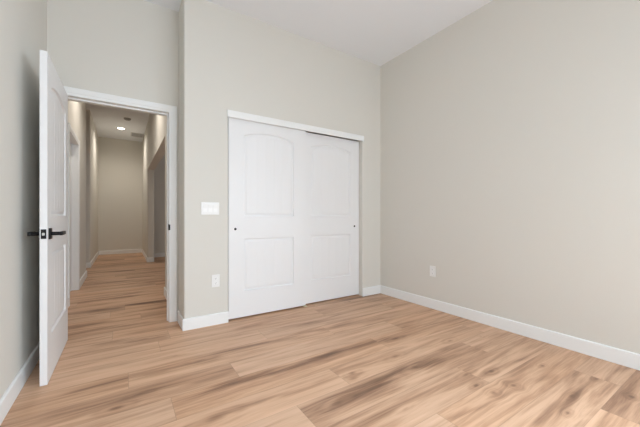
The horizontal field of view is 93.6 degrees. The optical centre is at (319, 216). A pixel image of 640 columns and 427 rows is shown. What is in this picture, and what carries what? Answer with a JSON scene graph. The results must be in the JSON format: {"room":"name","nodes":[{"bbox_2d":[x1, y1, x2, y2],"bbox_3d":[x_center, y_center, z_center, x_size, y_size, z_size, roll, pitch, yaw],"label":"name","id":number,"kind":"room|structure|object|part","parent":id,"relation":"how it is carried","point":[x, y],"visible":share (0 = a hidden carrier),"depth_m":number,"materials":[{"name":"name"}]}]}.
{"room":"empty bedroom","nodes":[
{"label":"empty bedroom","id":0,"kind":"room"},
{"bbox_2d":[0,0,97,398],"bbox_3d":[-3.277,-0.555,2.797,1.380,3.170,11.730,0,0,-33],"label":"wall","id":1,"kind":"structure","parent":0,"point":[23,23],"depth_m":1.87,"materials":[{"name":"white paint"}]},
{"bbox_2d":[0,341,39,424],"bbox_3d":[-0.879,0.977,0.405,0.013,0.106,4.839,0,0,-33],"label":"baseboard","id":2,"kind":"structure","parent":1,"relation":"attached to","point":[7,400],"depth_m":1.74,"materials":[{"name":"white paint"}]},
{"bbox_2d":[27,50,67,385],"bbox_3d":[-1.897,0.009,2.160,0.165,2.031,0.830,0,0,-33],"label":"door","id":3,"kind":"structure","parent":1,"relation":"in","point":[53,230],"depth_m":1.99,"materials":[{"name":"white paint"}]},
{"bbox_3d":[-1.782,0.107,1.885,0.056,0.024,0.129,0,0,-33],"label":"handle","id":4,"kind":"part","parent":3,"relation":"part of","materials":[{"name":"black metal"}]},
{"bbox_3d":[-1.675,0.107,1.821,0.026,0.058,0.002,0,0,-33],"label":"latch plate","id":5,"kind":"part","parent":3,"relation":"part of","materials":[{"name":"black metal"}]},
{"bbox_3d":[-1.896,-0.440,2.159,0.035,0.870,0.578,0,0,-33],"label":"panel","id":6,"kind":"part","parent":3,"relation":"part of","materials":[{"name":"white paint"}]},
{"bbox_3d":[-1.896,0.485,2.159,0.035,0.530,0.578,0,0,-33],"label":"panel","id":7,"kind":"part","parent":3,"relation":"part of","materials":[{"name":"white paint"}]},
{"bbox_3d":[-1.691,0.107,1.945,0.056,0.024,0.129,0,0,-33],"label":"handle","id":8,"kind":"part","parent":3,"relation":"part of","materials":[{"name":"black metal"}]},
{"bbox_2d":[70,144,70,290],"bbox_3d":[-3.229,0.013,3.803,0.035,2.014,0.852,0,0,-33],"label":"door","id":9,"kind":"structure","parent":1,"relation":"in","point":[70,144],"depth_m":4.10,"materials":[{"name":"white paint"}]},
{"bbox_2d":[68,123,79,305],"bbox_3d":[-3.203,-0.021,3.820,0.147,2.099,1.000,0,0,-33],"label":"door frame","id":10,"kind":"structure","parent":1,"relation":"attached to","point":[73,139],"depth_m":4.18,"materials":[{"name":"white paint"}]},
{"bbox_2d":[68,270,86,306],"bbox_3d":[-3.209,0.977,3.826,0.143,0.106,3.108,0,0,-33],"label":"baseboard","id":11,"kind":"structure","parent":1,"relation":"attached to","point":[84,276],"depth_m":4.58,"materials":[{"name":"white paint"}]},
{"bbox_2d":[86,251,98,267],"bbox_3d":[-5.797,0.977,6.715,1.253,0.106,2.412,0,0,-33],"label":"baseboard","id":12,"kind":"structure","parent":1,"relation":"attached to","point":[89,264],"depth_m":6.38,"materials":[{"name":"white paint"}]},
{"bbox_2d":[47,0,178,310],"bbox_3d":[-1.900,-0.555,2.728,1.108,3.170,0.125,0,0,-33],"label":"wall","id":13,"kind":"structure","parent":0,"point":[124,48],"depth_m":2.71,"materials":[{"name":"white paint"}]},
{"bbox_2d":[86,103,148,141],"bbox_3d":[-3.148,-2.190,5.998,5.300,0.100,6.715,0,0,-33],"label":"ceiling","id":14,"kind":"structure","parent":0,"point":[106,120],"depth_m":6.84,"materials":[{"name":"white paint"}]},
{"bbox_2d":[131,132,143,137],"bbox_3d":[-4.793,-2.135,7.882,0.290,0.009,0.440,0,0,-33],"label":"ceiling vent","id":15,"kind":"object","parent":14,"relation":"in","point":[133,134],"visible":1,"depth_m":7.83,"materials":[{"name":"grey metal"}]},
{"bbox_2d":[98,137,141,250],"bbox_3d":[-4.357,-0.555,9.160,3.860,3.170,0.100,0,0,-33],"label":"wall","id":16,"kind":"structure","parent":0,"point":[119,160],"depth_m":8.31,"materials":[{"name":"white paint"}]},
{"bbox_2d":[99,249,141,254],"bbox_3d":[-5.515,0.977,8.334,0.990,0.106,0.013,0,0,-33],"label":"baseboard","id":17,"kind":"structure","parent":16,"relation":"attached to","point":[127,250],"depth_m":8.32,"materials":[{"name":"white paint"}]},
{"bbox_2d":[142,114,166,288],"bbox_3d":[-3.227,-0.555,5.886,0.130,3.170,6.615,0,0,-33],"label":"wall","id":18,"kind":"structure","parent":0,"point":[154,143],"depth_m":6.79,"materials":[{"name":"white paint"}]},
{"bbox_2d":[142,249,166,299],"bbox_3d":[-3.238,0.977,5.891,0.143,0.106,6.594,0,0,-33],"label":"baseboard","id":19,"kind":"structure","parent":18,"relation":"attached to","point":[148,259],"depth_m":6.80,"materials":[{"name":"white paint"}]},
{"bbox_2d":[154,154,164,252],"bbox_3d":[-1.864,-0.555,6.399,2.712,3.170,4.750,0,0,-33],"label":"wall","id":20,"kind":"structure","parent":0,"point":[159,171],"depth_m":7.63,"materials":[{"name":"white paint"}]},
{"bbox_2d":[154,253,164,256],"bbox_3d":[-3.134,0.977,8.243,2.597,0.106,0.013,0,0,-33],"label":"baseboard","id":21,"kind":"structure","parent":20,"relation":"attached to","point":[155,254],"depth_m":7.62,"materials":[{"name":"white paint"}]},
{"bbox_2d":[179,0,379,318],"bbox_3d":[-0.328,-0.498,3.568,2.442,3.056,0.440,0,0,-33],"label":"wall","id":22,"kind":"structure","parent":0,"point":[229,59],"depth_m":2.95,"materials":[{"name":"white paint"}]},
{"bbox_2d":[64,86,176,321],"bbox_3d":[-1.848,-0.026,2.761,0.952,2.111,0.160,0,0,-33],"label":"door frame","id":23,"kind":"structure","parent":22,"relation":"attached to","point":[74,94],"depth_m":2.93,"materials":[{"name":"white paint"}]},
{"bbox_3d":[-1.887,-0.026,2.821,0.952,2.111,0.018,0,0,-33],"label":"hall casing","id":24,"kind":"part","parent":23,"relation":"part of","materials":[{"name":"white paint"}]},
{"bbox_2d":[177,310,227,330],"bbox_3d":[-1.146,0.977,2.939,0.410,0.106,0.310,0,0,-33],"label":"baseboard","id":25,"kind":"structure","parent":22,"relation":"attached to","point":[191,323],"depth_m":2.81,"materials":[{"name":"white paint"}]},
{"bbox_2d":[201,202,218,214],"bbox_3d":[-1.035,-0.076,2.836,0.164,0.118,0.010,0,0,-33],"label":"light switch","id":26,"kind":"object","parent":22,"relation":"attached to","point":[207,208],"visible":1,"depth_m":2.83,"materials":[{"name":"white plastic"}]},
{"bbox_2d":[212,274,219,286],"bbox_3d":[-0.994,0.613,2.864,0.074,0.118,0.008,0,0,-33],"label":"wall outlet","id":27,"kind":"object","parent":22,"relation":"attached to","point":[215,278],"visible":1,"depth_m":2.87,"materials":[{"name":"white plastic"}]},
{"bbox_2d":[228,117,305,319],"bbox_3d":[-0.541,0.006,3.209,0.880,2.013,0.037,0,0,-33],"label":"door","id":28,"kind":"structure","parent":22,"relation":"in","point":[267,162],"depth_m":3.17,"materials":[{"name":"white paint"}]},
{"bbox_3d":[-0.541,-0.435,3.210,0.570,0.870,0.035,0,0,-33],"label":"panel","id":29,"kind":"part","parent":28,"relation":"part of","materials":[{"name":"white paint"}]},
{"bbox_3d":[-0.541,0.490,3.210,0.570,0.530,0.035,0,0,-33],"label":"panel","id":30,"kind":"part","parent":28,"relation":"part of","materials":[{"name":"white paint"}]},
{"bbox_2d":[227,110,363,140],"bbox_3d":[-0.202,-1.004,3.449,1.751,0.068,0.138,0,0,-33],"label":"trim","id":31,"kind":"structure","parent":22,"relation":"attached to","point":[230,113],"depth_m":3.31,"materials":[{"name":"white paint"}]},
{"bbox_2d":[306,132,358,303],"bbox_3d":[0.132,0.017,3.705,0.875,1.994,0.037,0,0,-33],"label":"door","id":32,"kind":"structure","parent":22,"relation":"in","point":[332,163],"depth_m":3.70,"materials":[{"name":"white paint"}]},
{"bbox_3d":[0.132,-0.435,3.706,0.595,0.870,0.035,0,0,-33],"label":"panel","id":33,"kind":"part","parent":32,"relation":"part of","materials":[{"name":"white paint"}]},
{"bbox_3d":[0.132,0.490,3.706,0.595,0.530,0.035,0,0,-33],"label":"panel","id":34,"kind":"part","parent":32,"relation":"part of","materials":[{"name":"white paint"}]},
{"bbox_2d":[362,285,379,295],"bbox_3d":[0.679,0.977,3.956,0.304,0.106,0.013,0,0,-33],"label":"baseboard","id":35,"kind":"structure","parent":22,"relation":"attached to","point":[372,290],"depth_m":3.95,"materials":[{"name":"white paint"}]},
{"bbox_2d":[145,0,492,65],"bbox_3d":[0.577,-2.076,1.292,3.680,0.100,4.990,0,0,-33],"label":"ceiling","id":36,"kind":"structure","parent":0,"point":[377,32],"depth_m":3.08,"materials":[{"name":"white paint"}]},
{"bbox_2d":[0,253,639,426],"bbox_3d":[-1.739,1.030,3.860,8.319,0.001,12.344,0,0,-33],"label":"floor","id":37,"kind":"structure","parent":0,"point":[376,360],"depth_m":1.97,"materials":[{"name":"brown wood"}]},
{"bbox_2d":[347,0,639,353],"bbox_3d":[1.902,-0.498,2.508,0.130,3.056,5.575,0,0,-33],"label":"wall","id":38,"kind":"structure","parent":0,"point":[510,133],"depth_m":2.61,"materials":[{"name":"white paint"}]},
{"bbox_2d":[430,266,435,276],"bbox_3d":[1.260,0.613,3.364,0.008,0.118,0.074,0,0,-33],"label":"wall outlet","id":39,"kind":"object","parent":38,"relation":"attached to","point":[432,268],"visible":1,"depth_m":3.35,"materials":[{"name":"white plastic"}]},
{"bbox_2d":[380,285,639,370],"bbox_3d":[2.053,0.977,2.147,0.013,0.106,4.543,0,0,-33],"label":"baseboard","id":40,"kind":"structure","parent":38,"relation":"attached to","point":[629,359],"depth_m":2.54,"materials":[{"name":"white paint"}]}
]}

